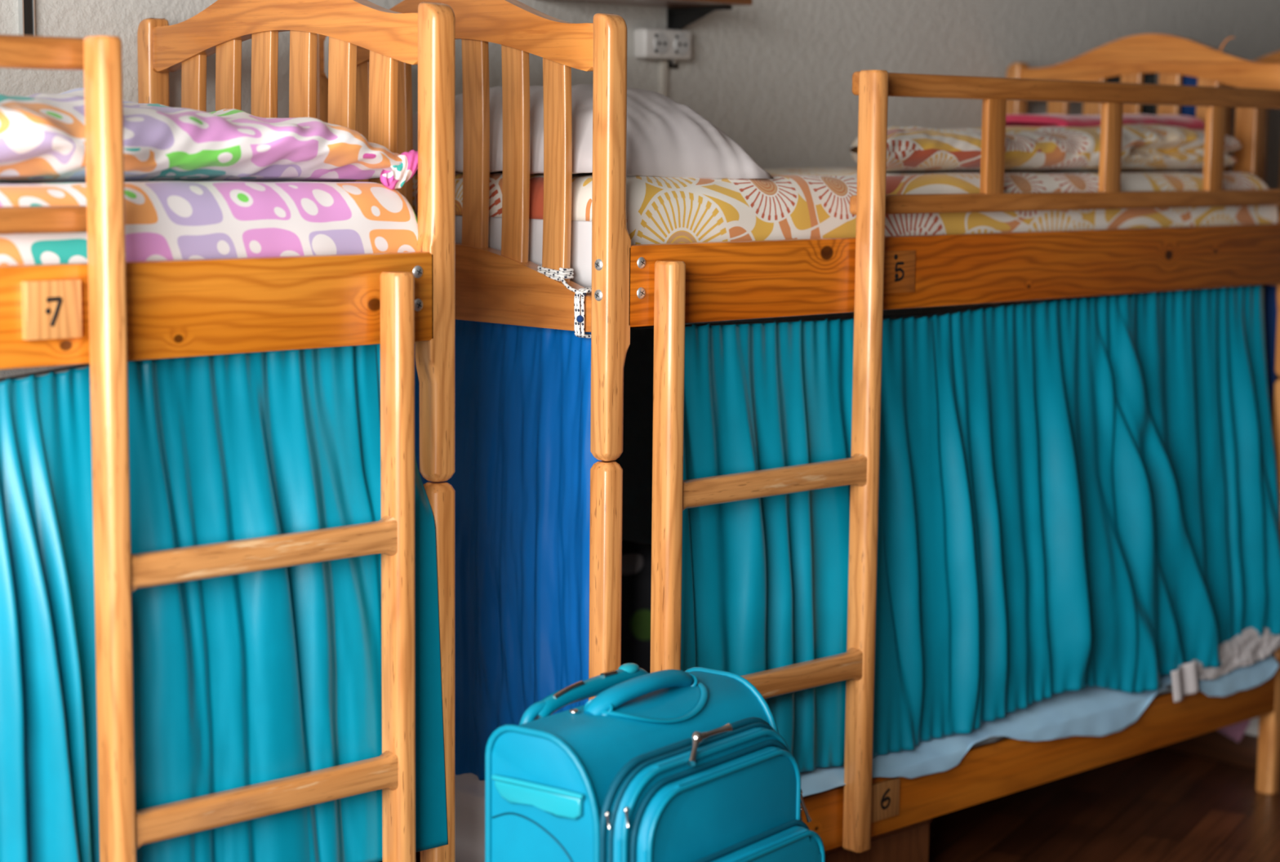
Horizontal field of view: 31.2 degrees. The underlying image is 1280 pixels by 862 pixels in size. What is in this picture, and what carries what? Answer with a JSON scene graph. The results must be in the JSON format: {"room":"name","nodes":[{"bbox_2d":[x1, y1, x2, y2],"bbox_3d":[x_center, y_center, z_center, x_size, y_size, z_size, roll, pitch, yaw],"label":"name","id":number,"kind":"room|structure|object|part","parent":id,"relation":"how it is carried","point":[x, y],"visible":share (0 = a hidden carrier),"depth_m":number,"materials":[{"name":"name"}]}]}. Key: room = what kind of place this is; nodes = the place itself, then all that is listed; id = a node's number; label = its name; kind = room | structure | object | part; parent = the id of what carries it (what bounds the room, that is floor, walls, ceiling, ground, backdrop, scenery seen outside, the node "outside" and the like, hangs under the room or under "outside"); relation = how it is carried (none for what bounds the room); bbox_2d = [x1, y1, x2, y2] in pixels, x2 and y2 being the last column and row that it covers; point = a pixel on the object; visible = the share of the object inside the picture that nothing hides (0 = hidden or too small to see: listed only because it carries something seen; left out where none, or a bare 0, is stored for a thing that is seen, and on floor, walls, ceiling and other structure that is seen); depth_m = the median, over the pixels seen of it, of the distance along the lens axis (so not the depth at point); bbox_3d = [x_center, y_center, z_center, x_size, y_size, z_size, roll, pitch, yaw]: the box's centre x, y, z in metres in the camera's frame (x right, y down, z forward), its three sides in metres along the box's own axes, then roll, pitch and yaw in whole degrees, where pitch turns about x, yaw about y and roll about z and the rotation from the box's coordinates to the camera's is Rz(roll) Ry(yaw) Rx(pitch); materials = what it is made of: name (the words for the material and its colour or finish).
{"room":"dormitory","nodes":[
{"label":"dormitory","id":0,"kind":"room"},
{"bbox_2d":[0,0,1279,544],"bbox_3d":[0.054,-0.509,5.087,8.220,2.750,0.100,-6,10,-44],"label":"wall","id":1,"kind":"structure","parent":0,"point":[775,77],"depth_m":5.28,"materials":[{"name":"white paint"}]},
{"bbox_2d":[17,0,35,35],"bbox_3d":[-1.042,-1.076,3.864,0.024,0.840,0.014,-6,10,-44],"label":"wall strip","id":2,"kind":"object","parent":1,"relation":"attached to","point":[26,8],"visible":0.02,"depth_m":3.91,"materials":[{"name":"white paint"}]},
{"bbox_2d":[379,851,420,861],"bbox_3d":[0.080,0.821,5.213,8.020,0.080,0.015,-6,10,-44],"label":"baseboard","id":3,"kind":"structure","parent":1,"relation":"attached to","point":[417,854],"depth_m":4.69,"materials":[{"name":"brown wood"}]},
{"bbox_2d":[555,0,752,68],"bbox_3d":[0.006,-0.839,4.772,0.430,0.151,0.221,-6,10,-44],"label":"wall shelf","id":4,"kind":"object","parent":1,"relation":"attached to","point":[681,14],"visible":0.96,"depth_m":4.87,"materials":[{"name":"black paint"}]},
{"bbox_3d":[0.130,-0.905,4.915,0.024,0.008,0.166,-6,10,-44],"label":"bracket arm","id":5,"kind":"part","parent":4,"relation":"part of","materials":[{"name":"black paint"}]},
{"bbox_2d":[634,27,691,60],"bbox_3d":[0.051,-0.833,4.939,0.143,0.064,0.044,-6,10,-44],"label":"wall outlet","id":6,"kind":"object","parent":1,"relation":"attached to","point":[649,42],"visible":1,"depth_m":4.91,"materials":[{"name":"white plastic"}]},
{"bbox_2d":[653,32,669,54],"bbox_3d":[0.046,-0.830,4.908,0.048,0.048,0.004,-6,10,-44],"label":"socket","id":7,"kind":"object","parent":6,"relation":"attached to","point":[660,40],"depth_m":4.91,"materials":[{"name":"white plastic"}]},
{"bbox_2d":[674,33,689,55],"bbox_3d":[0.091,-0.835,4.951,0.048,0.048,0.004,-6,10,-44],"label":"socket","id":8,"kind":"object","parent":6,"relation":"attached to","point":[682,41],"depth_m":4.95,"materials":[{"name":"white plastic"}]},
{"bbox_2d":[658,59,667,96],"bbox_3d":[0.043,-0.019,5.065,0.020,1.582,0.012,-6,10,-44],"label":"duct","id":9,"kind":"object","parent":1,"relation":"attached to","point":[663,64],"visible":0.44,"depth_m":4.96,"materials":[{"name":"white plastic"}]},
{"bbox_2d":[928,747,1279,861],"bbox_3d":[2.144,1.199,3.101,8.020,0.100,6.167,-6,10,-44],"label":"floor","id":10,"kind":"structure","parent":0,"point":[1156,805],"depth_m":5.17,"materials":[{"name":"brown wood"}]},
{"bbox_2d":[0,0,455,861],"bbox_3d":[-1.358,0.220,3.103,2.194,1.773,0.853,-6,10,-44],"label":"bunk bed","id":11,"kind":"object","parent":10,"relation":"on","point":[175,308],"visible":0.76,"depth_m":3.47,"materials":[{"name":"brown wood"}]},
{"bbox_3d":[-1.284,-0.441,2.530,1.509,0.043,0.026,-6,10,-44],"label":"guard rail","id":12,"kind":"part","parent":11,"relation":"part of","materials":[{"name":"brown wood"}]},
{"bbox_3d":[-1.286,-0.224,2.558,1.509,0.036,0.026,-6,10,-44],"label":"guard rail","id":13,"kind":"part","parent":11,"relation":"part of","materials":[{"name":"brown wood"}]},
{"bbox_3d":[-0.778,-0.161,3.031,0.081,0.077,0.015,-6,10,-44],"label":"number plate","id":14,"kind":"part","parent":11,"relation":"part of","materials":[{"name":"brown wood"}]},
{"bbox_3d":[-0.863,-0.362,4.072,0.053,0.730,0.045,-6,10,-44],"label":"post","id":15,"kind":"part","parent":11,"relation":"part of","materials":[{"name":"brown wood"}]},
{"bbox_3d":[-1.078,-0.122,2.774,2.100,0.135,0.028,-6,10,-44],"label":"rail","id":16,"kind":"part","parent":11,"relation":"part of","materials":[{"name":"brown wood"}]},
{"bbox_2d":[0,344,448,861],"bbox_3d":[-1.073,0.338,2.839,2.124,0.801,0.087,-6,10,-44],"label":"curtain","id":17,"kind":"object","parent":11,"relation":"hanging from","point":[245,679],"visible":0.77,"depth_m":3.29,"materials":[{"name":"teal fabric"}]},
{"bbox_3d":[-1.101,-0.033,2.808,2.100,0.058,0.008,-6,10,-43],"label":"cord","id":18,"kind":"part","parent":17,"relation":"part of","materials":[{"name":"black paint"}]},
{"bbox_2d":[83,35,415,861],"bbox_3d":[-0.538,0.174,3.277,0.525,1.437,0.044,-6,10,-44],"label":"ladder","id":19,"kind":"object","parent":11,"relation":"attached to","point":[118,572],"visible":1,"depth_m":3.18,"materials":[{"name":"brown wood"}]},
{"bbox_3d":[-0.714,0.193,3.109,0.037,1.437,0.044,-6,10,-44],"label":"leg","id":20,"kind":"part","parent":19,"relation":"part of","materials":[{"name":"brown wood"}]},
{"bbox_3d":[-0.364,0.316,3.466,0.037,1.111,0.044,-6,10,-44],"label":"leg","id":21,"kind":"part","parent":19,"relation":"part of","materials":[{"name":"brown wood"}]},
{"bbox_3d":[-0.582,-0.670,3.748,0.032,0.154,0.755,-6,10,-44],"label":"head rail","id":22,"kind":"part","parent":11,"relation":"part of","materials":[{"name":"brown wood"}]},
{"bbox_3d":[-0.314,-0.285,3.506,0.053,0.730,0.045,-6,10,-44],"label":"post","id":23,"kind":"part","parent":11,"relation":"part of","materials":[{"name":"brown wood"}]},
{"bbox_3d":[-0.320,0.565,3.616,0.047,0.979,0.045,-6,10,-44],"label":"post","id":24,"kind":"part","parent":11,"relation":"part of","materials":[{"name":"brown wood"}]},
{"bbox_3d":[-1.363,-0.222,3.049,2.055,0.177,0.737,-6,10,-44],"label":"mattress","id":25,"kind":"object","parent":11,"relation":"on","visible":0},
{"bbox_2d":[0,180,417,265],"bbox_3d":[-1.356,-0.239,3.054,2.111,0.198,0.776,-6,10,-44],"label":"sheet","id":26,"kind":"object","parent":25,"relation":"on","point":[164,220],"visible":0.52,"depth_m":3.27,"materials":[{"name":"fabric"}]},
{"bbox_2d":[0,87,417,189],"bbox_3d":[-1.246,-0.406,3.079,1.934,0.163,0.694,-6,10,-44],"label":"duvet","id":27,"kind":"object","parent":26,"relation":"on","point":[42,135],"visible":0.84,"depth_m":3.26,"materials":[{"name":"fabric"}]},
{"bbox_2d":[484,662,825,861],"bbox_3d":[0.028,0.727,3.335,0.302,0.736,0.472,6,9,36],"label":"suitcase","id":28,"kind":"object","parent":10,"relation":"on","point":[694,764],"visible":1,"depth_m":3.21,"materials":[{"name":"teal fabric"}]},
{"bbox_3d":[-0.077,0.394,3.371,0.023,0.040,0.300,6,9,36],"label":"handle","id":29,"kind":"part","parent":28,"relation":"part of","materials":[{"name":"teal fabric"}]},
{"bbox_3d":[-0.068,0.385,3.378,0.025,0.046,0.274,6,9,36],"label":"trolley handle","id":30,"kind":"part","parent":28,"relation":"part of","materials":[{"name":"teal plastic"}]},
{"bbox_3d":[-0.043,0.524,3.094,0.010,0.024,0.007,6,9,36],"label":"zip pull","id":31,"kind":"part","parent":28,"relation":"part of","materials":[{"name":"silver metal"}]},
{"bbox_3d":[-0.018,0.520,3.090,0.010,0.027,0.007,6,9,36],"label":"zip pull","id":32,"kind":"part","parent":28,"relation":"part of","materials":[{"name":"silver metal"}]},
{"bbox_3d":[0.008,0.378,3.345,0.047,0.047,0.247,6,9,36],"label":"carry handle","id":33,"kind":"part","parent":28,"relation":"part of","materials":[{"name":"teal fabric"}]},
{"bbox_3d":[0.084,0.737,3.301,0.038,0.585,0.426,6,9,36],"label":"lid","id":34,"kind":"part","parent":28,"relation":"part of","materials":[{"name":"teal fabric"}]},
{"bbox_3d":[0.091,0.442,3.233,0.031,0.042,0.099,6,9,36],"label":"zip pull","id":35,"kind":"part","parent":28,"relation":"part of","materials":[{"name":"silver metal"}]},
{"bbox_3d":[0.239,0.578,3.421,0.016,0.040,0.010,6,9,36],"label":"zip pull","id":36,"kind":"part","parent":28,"relation":"part of","materials":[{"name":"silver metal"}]},
{"bbox_3d":[0.243,0.558,3.421,0.026,0.053,0.011,0,7,-6],"label":"zip pull","id":37,"kind":"part","parent":28,"relation":"part of","materials":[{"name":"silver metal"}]},
{"bbox_2d":[316,0,1279,852],"bbox_3d":[0.444,0.019,4.833,2.194,1.773,0.847,-6,10,-44],"label":"bunk bed","id":38,"kind":"object","parent":10,"relation":"on","point":[735,280],"visible":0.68,"depth_m":4.27,"materials":[{"name":"brown wood"}]},
{"bbox_3d":[-0.598,-0.392,4.326,0.053,0.730,0.045,-6,10,-44],"label":"post","id":39,"kind":"part","parent":38,"relation":"part of","materials":[{"name":"brown wood"}]},
{"bbox_2d":[324,35,328,78],"bbox_3d":[-0.561,-0.687,4.210,0.020,0.080,0.040,-6,10,-44],"label":"socket","id":40,"kind":"object","parent":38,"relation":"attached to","point":[326,40],"visible":0.18,"depth_m":4.21,"materials":[{"name":"white plastic"}]},
{"bbox_3d":[-0.323,-0.699,3.996,0.032,0.154,0.755,-6,10,-44],"label":"head rail","id":41,"kind":"part","parent":38,"relation":"part of","materials":[{"name":"brown wood"}]},
{"bbox_2d":[414,213,591,287],"bbox_3d":[0.442,-0.428,4.777,2.062,0.189,0.737,-6,10,-44],"label":"mattress","id":42,"kind":"object","parent":38,"relation":"on","point":[581,231],"visible":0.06,"depth_m":3.88,"materials":[{"name":"white fabric"}]},
{"bbox_2d":[414,319,601,780],"bbox_3d":[-0.330,0.212,4.113,0.049,0.845,0.757,-6,10,-44],"label":"curtain","id":43,"kind":"object","parent":38,"relation":"hanging from","point":[520,481],"visible":0.37,"depth_m":4.01,"materials":[{"name":"blue fabric"}]},
{"bbox_3d":[-0.327,-0.265,4.051,0.032,0.132,0.755,-6,10,-44],"label":"rail","id":44,"kind":"part","parent":38,"relation":"part of","materials":[{"name":"brown wood"}]},
{"bbox_2d":[537,265,591,337],"bbox_3d":[-0.123,-0.217,3.837,0.059,0.117,0.135,-6,10,-44],"label":"rope","id":45,"kind":"object","parent":38,"relation":"attached to","point":[566,273],"visible":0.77,"depth_m":3.79,"materials":[{"name":"white fabric"}]},
{"bbox_3d":[-0.059,0.536,3.866,0.047,0.979,0.045,-6,10,-44],"label":"post","id":46,"kind":"part","parent":38,"relation":"part of","materials":[{"name":"brown wood"}]},
{"bbox_3d":[-0.048,-0.315,3.761,0.053,0.730,0.045,-6,10,-44],"label":"post","id":47,"kind":"part","parent":38,"relation":"part of","materials":[{"name":"brown wood"}]},
{"bbox_2d":[649,70,888,853],"bbox_3d":[0.230,0.088,4.012,0.544,1.437,0.044,-6,10,-44],"label":"ladder","id":48,"kind":"object","parent":38,"relation":"attached to","point":[672,494],"visible":0.85,"depth_m":4.11,"materials":[{"name":"brown wood"}]},
{"bbox_3d":[0.045,0.270,3.858,0.037,1.111,0.044,-6,10,-44],"label":"leg","id":49,"kind":"part","parent":48,"relation":"part of","materials":[{"name":"brown wood"}]},
{"bbox_3d":[0.412,0.068,4.187,0.037,1.437,0.044,-6,10,-44],"label":"leg","id":50,"kind":"part","parent":48,"relation":"part of","materials":[{"name":"brown wood"}]},
{"bbox_2d":[412,167,1277,244],"bbox_3d":[0.442,-0.446,4.775,2.082,0.199,0.765,-6,10,-44],"label":"sheet","id":51,"kind":"object","parent":38,"relation":"on","point":[797,203],"visible":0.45,"depth_m":4.17,"materials":[{"name":"fabric"}]},
{"bbox_2d":[412,84,773,179],"bbox_3d":[-0.140,-0.545,4.169,0.414,0.170,0.690,-6,10,-42],"label":"pillow","id":52,"kind":"object","parent":51,"relation":"on","point":[666,137],"visible":0.4,"depth_m":3.97,"materials":[{"name":"white fabric"}]},
{"bbox_2d":[849,124,1241,171],"bbox_3d":[0.766,-0.610,4.886,1.300,0.109,0.441,-6,10,-44],"label":"duvet","id":53,"kind":"object","parent":51,"relation":"on","point":[1144,147],"visible":0.71,"depth_m":4.71,"materials":[{"name":"fabric"}]},
{"bbox_2d":[1005,113,1204,129],"bbox_3d":[1.031,-0.692,5.162,0.560,0.048,0.224,-6,10,-44],"label":"towel","id":54,"kind":"object","parent":53,"relation":"on","point":[1011,120],"visible":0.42,"depth_m":5.05,"materials":[{"name":"fabric"}]},
{"bbox_3d":[0.464,0.702,4.360,0.083,0.073,0.009,-6,10,-44],"label":"number plate","id":55,"kind":"part","parent":38,"relation":"part of","materials":[{"name":"brown wood"}]},
{"bbox_3d":[0.476,-0.294,4.241,0.098,0.078,0.004,-6,10,-44],"label":"number plate","id":56,"kind":"part","parent":38,"relation":"part of","materials":[{"name":"orange wood"}]},
{"bbox_3d":[0.726,-0.322,4.501,2.100,0.135,0.028,-6,10,-44],"label":"rail","id":57,"kind":"part","parent":38,"relation":"part of","materials":[{"name":"brown wood"}]},
{"bbox_2d":[630,284,1279,772],"bbox_3d":[0.731,0.171,4.560,2.112,0.856,0.096,-6,10,-44],"label":"curtain","id":58,"kind":"object","parent":38,"relation":"hanging from","point":[1075,494],"visible":0.9,"depth_m":4.55,"materials":[{"name":"teal fabric"}]},
{"bbox_3d":[0.705,-0.247,4.532,2.104,0.020,0.008,-6,10,-44],"label":"cord","id":59,"kind":"part","parent":58,"relation":"part of","materials":[{"name":"black paint"}]},
{"bbox_3d":[0.941,-0.563,5.799,0.053,0.730,0.045,-6,10,-44],"label":"post","id":60,"kind":"part","parent":38,"relation":"part of","materials":[{"name":"brown wood"}]},
{"bbox_3d":[0.716,0.682,4.628,2.100,0.115,0.028,-6,10,-44],"label":"rail","id":61,"kind":"part","parent":38,"relation":"part of","materials":[{"name":"brown wood"}]},
{"bbox_3d":[0.951,-0.473,4.699,1.566,0.036,0.026,-6,10,-44],"label":"guard rail","id":62,"kind":"part","parent":38,"relation":"part of","materials":[{"name":"brown wood"}]},
{"bbox_3d":[0.954,-0.689,4.672,1.566,0.043,0.026,-6,10,-44],"label":"guard rail","id":63,"kind":"part","parent":38,"relation":"part of","materials":[{"name":"brown wood"}]},
{"bbox_2d":[1106,73,1155,171],"bbox_3d":[1.178,-0.677,5.587,0.019,0.420,0.185,-6,10,-44],"label":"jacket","id":64,"kind":"object","parent":38,"relation":"hanging from","point":[1149,78],"visible":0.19,"depth_m":5.52,"materials":[{"name":"black fabric"}]},
{"bbox_3d":[1.222,-0.871,5.476,0.032,0.154,0.755,-6,10,-44],"label":"head rail","id":65,"kind":"part","parent":38,"relation":"part of","materials":[{"name":"brown wood"}]},
{"bbox_2d":[1047,284,1277,424],"bbox_3d":[1.239,0.040,5.555,0.025,0.827,0.650,-6,10,-44],"label":"curtain","id":66,"kind":"object","parent":38,"relation":"hanging from","point":[1270,309],"visible":0.02,"depth_m":5.30,"materials":[{"name":"blue fabric"}]},
{"bbox_2d":[1177,75,1197,172],"bbox_3d":[1.294,-0.671,5.466,0.019,0.400,0.111,-6,10,-44],"label":"towel","id":67,"kind":"object","parent":38,"relation":"hanging from","point":[1190,111],"visible":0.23,"depth_m":5.44,"materials":[{"name":"blue fabric"}]},
{"bbox_3d":[1.484,0.365,5.343,0.047,0.979,0.045,-6,10,-44],"label":"post","id":68,"kind":"part","parent":38,"relation":"part of","materials":[{"name":"brown wood"}]},
{"bbox_3d":[1.490,-0.486,5.234,0.053,0.730,0.045,-6,10,-44],"label":"post","id":69,"kind":"part","parent":38,"relation":"part of","materials":[{"name":"brown wood"}]},
{"bbox_3d":[0.428,0.599,4.910,2.062,0.117,0.727,-6,10,-44],"label":"mattress","id":70,"kind":"object","parent":38,"relation":"on","visible":0},
{"bbox_2d":[455,773,484,861],"bbox_3d":[-0.275,0.693,4.235,0.260,0.183,0.720,-6,10,-44],"label":"sheet","id":71,"kind":"object","parent":70,"relation":"on","point":[469,790],"visible":0.04,"depth_m":4.09,"materials":[{"name":"white fabric"}]},
{"bbox_2d":[800,653,1279,797],"bbox_3d":[0.573,0.593,4.794,2.028,0.103,0.518,-6,10,-44],"label":"sheet","id":72,"kind":"object","parent":70,"relation":"on","point":[1095,711],"visible":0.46,"depth_m":4.72,"materials":[{"name":"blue fabric"}]},
{"bbox_2d":[621,540,651,673],"bbox_3d":[-0.157,0.381,4.349,0.248,0.365,0.560,-6,10,-44],"label":"pillow","id":73,"kind":"object","parent":72,"relation":"on","point":[636,557],"visible":0.03,"depth_m":4.17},
{"bbox_2d":[1170,626,1279,702],"bbox_3d":[1.319,0.515,5.153,0.471,0.116,0.037,-6,10,-44],"label":"cloth","id":74,"kind":"object","parent":72,"relation":"on","point":[1246,649],"visible":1,"depth_m":5.17,"materials":[{"name":"white fabric"}]},
{"bbox_2d":[824,818,931,861],"bbox_3d":[0.320,0.849,4.610,0.336,0.180,0.406,-6,10,-44],"label":"storage box","id":75,"kind":"object","parent":10,"relation":"on","point":[909,843],"visible":0.16,"depth_m":4.50,"materials":[{"name":"brown wood"}]},
{"bbox_2d":[1160,716,1258,769],"bbox_3d":[1.360,0.642,5.848,0.183,0.300,0.602,-6,10,-44],"label":"storage chest","id":76,"kind":"object","parent":10,"relation":"on","point":[1215,745],"visible":0.14,"depth_m":5.65,"materials":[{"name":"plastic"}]},
{"bbox_2d":[1216,719,1249,742],"bbox_3d":[1.468,0.632,5.677,0.113,0.245,0.168,-6,10,-44],"label":"cloth","id":77,"kind":"object","parent":76,"relation":"on","point":[1236,731],"visible":0.03,"depth_m":5.62,"materials":[{"name":"fabric"}]},
{"bbox_2d":[1221,50,1279,222],"bbox_3d":[2.521,-0.212,6.828,2.194,1.773,0.837,-6,10,-44],"label":"bunk bed","id":78,"kind":"object","parent":10,"relation":"on","point":[1273,58],"visible":0.02,"depth_m":6.11,"materials":[{"name":"brown wood"}]},
{"bbox_3d":[1.758,-0.930,5.988,0.032,0.154,0.755,-6,10,-44],"label":"head rail","id":79,"kind":"part","parent":78,"relation":"part of","materials":[{"name":"brown wood"}]}
]}

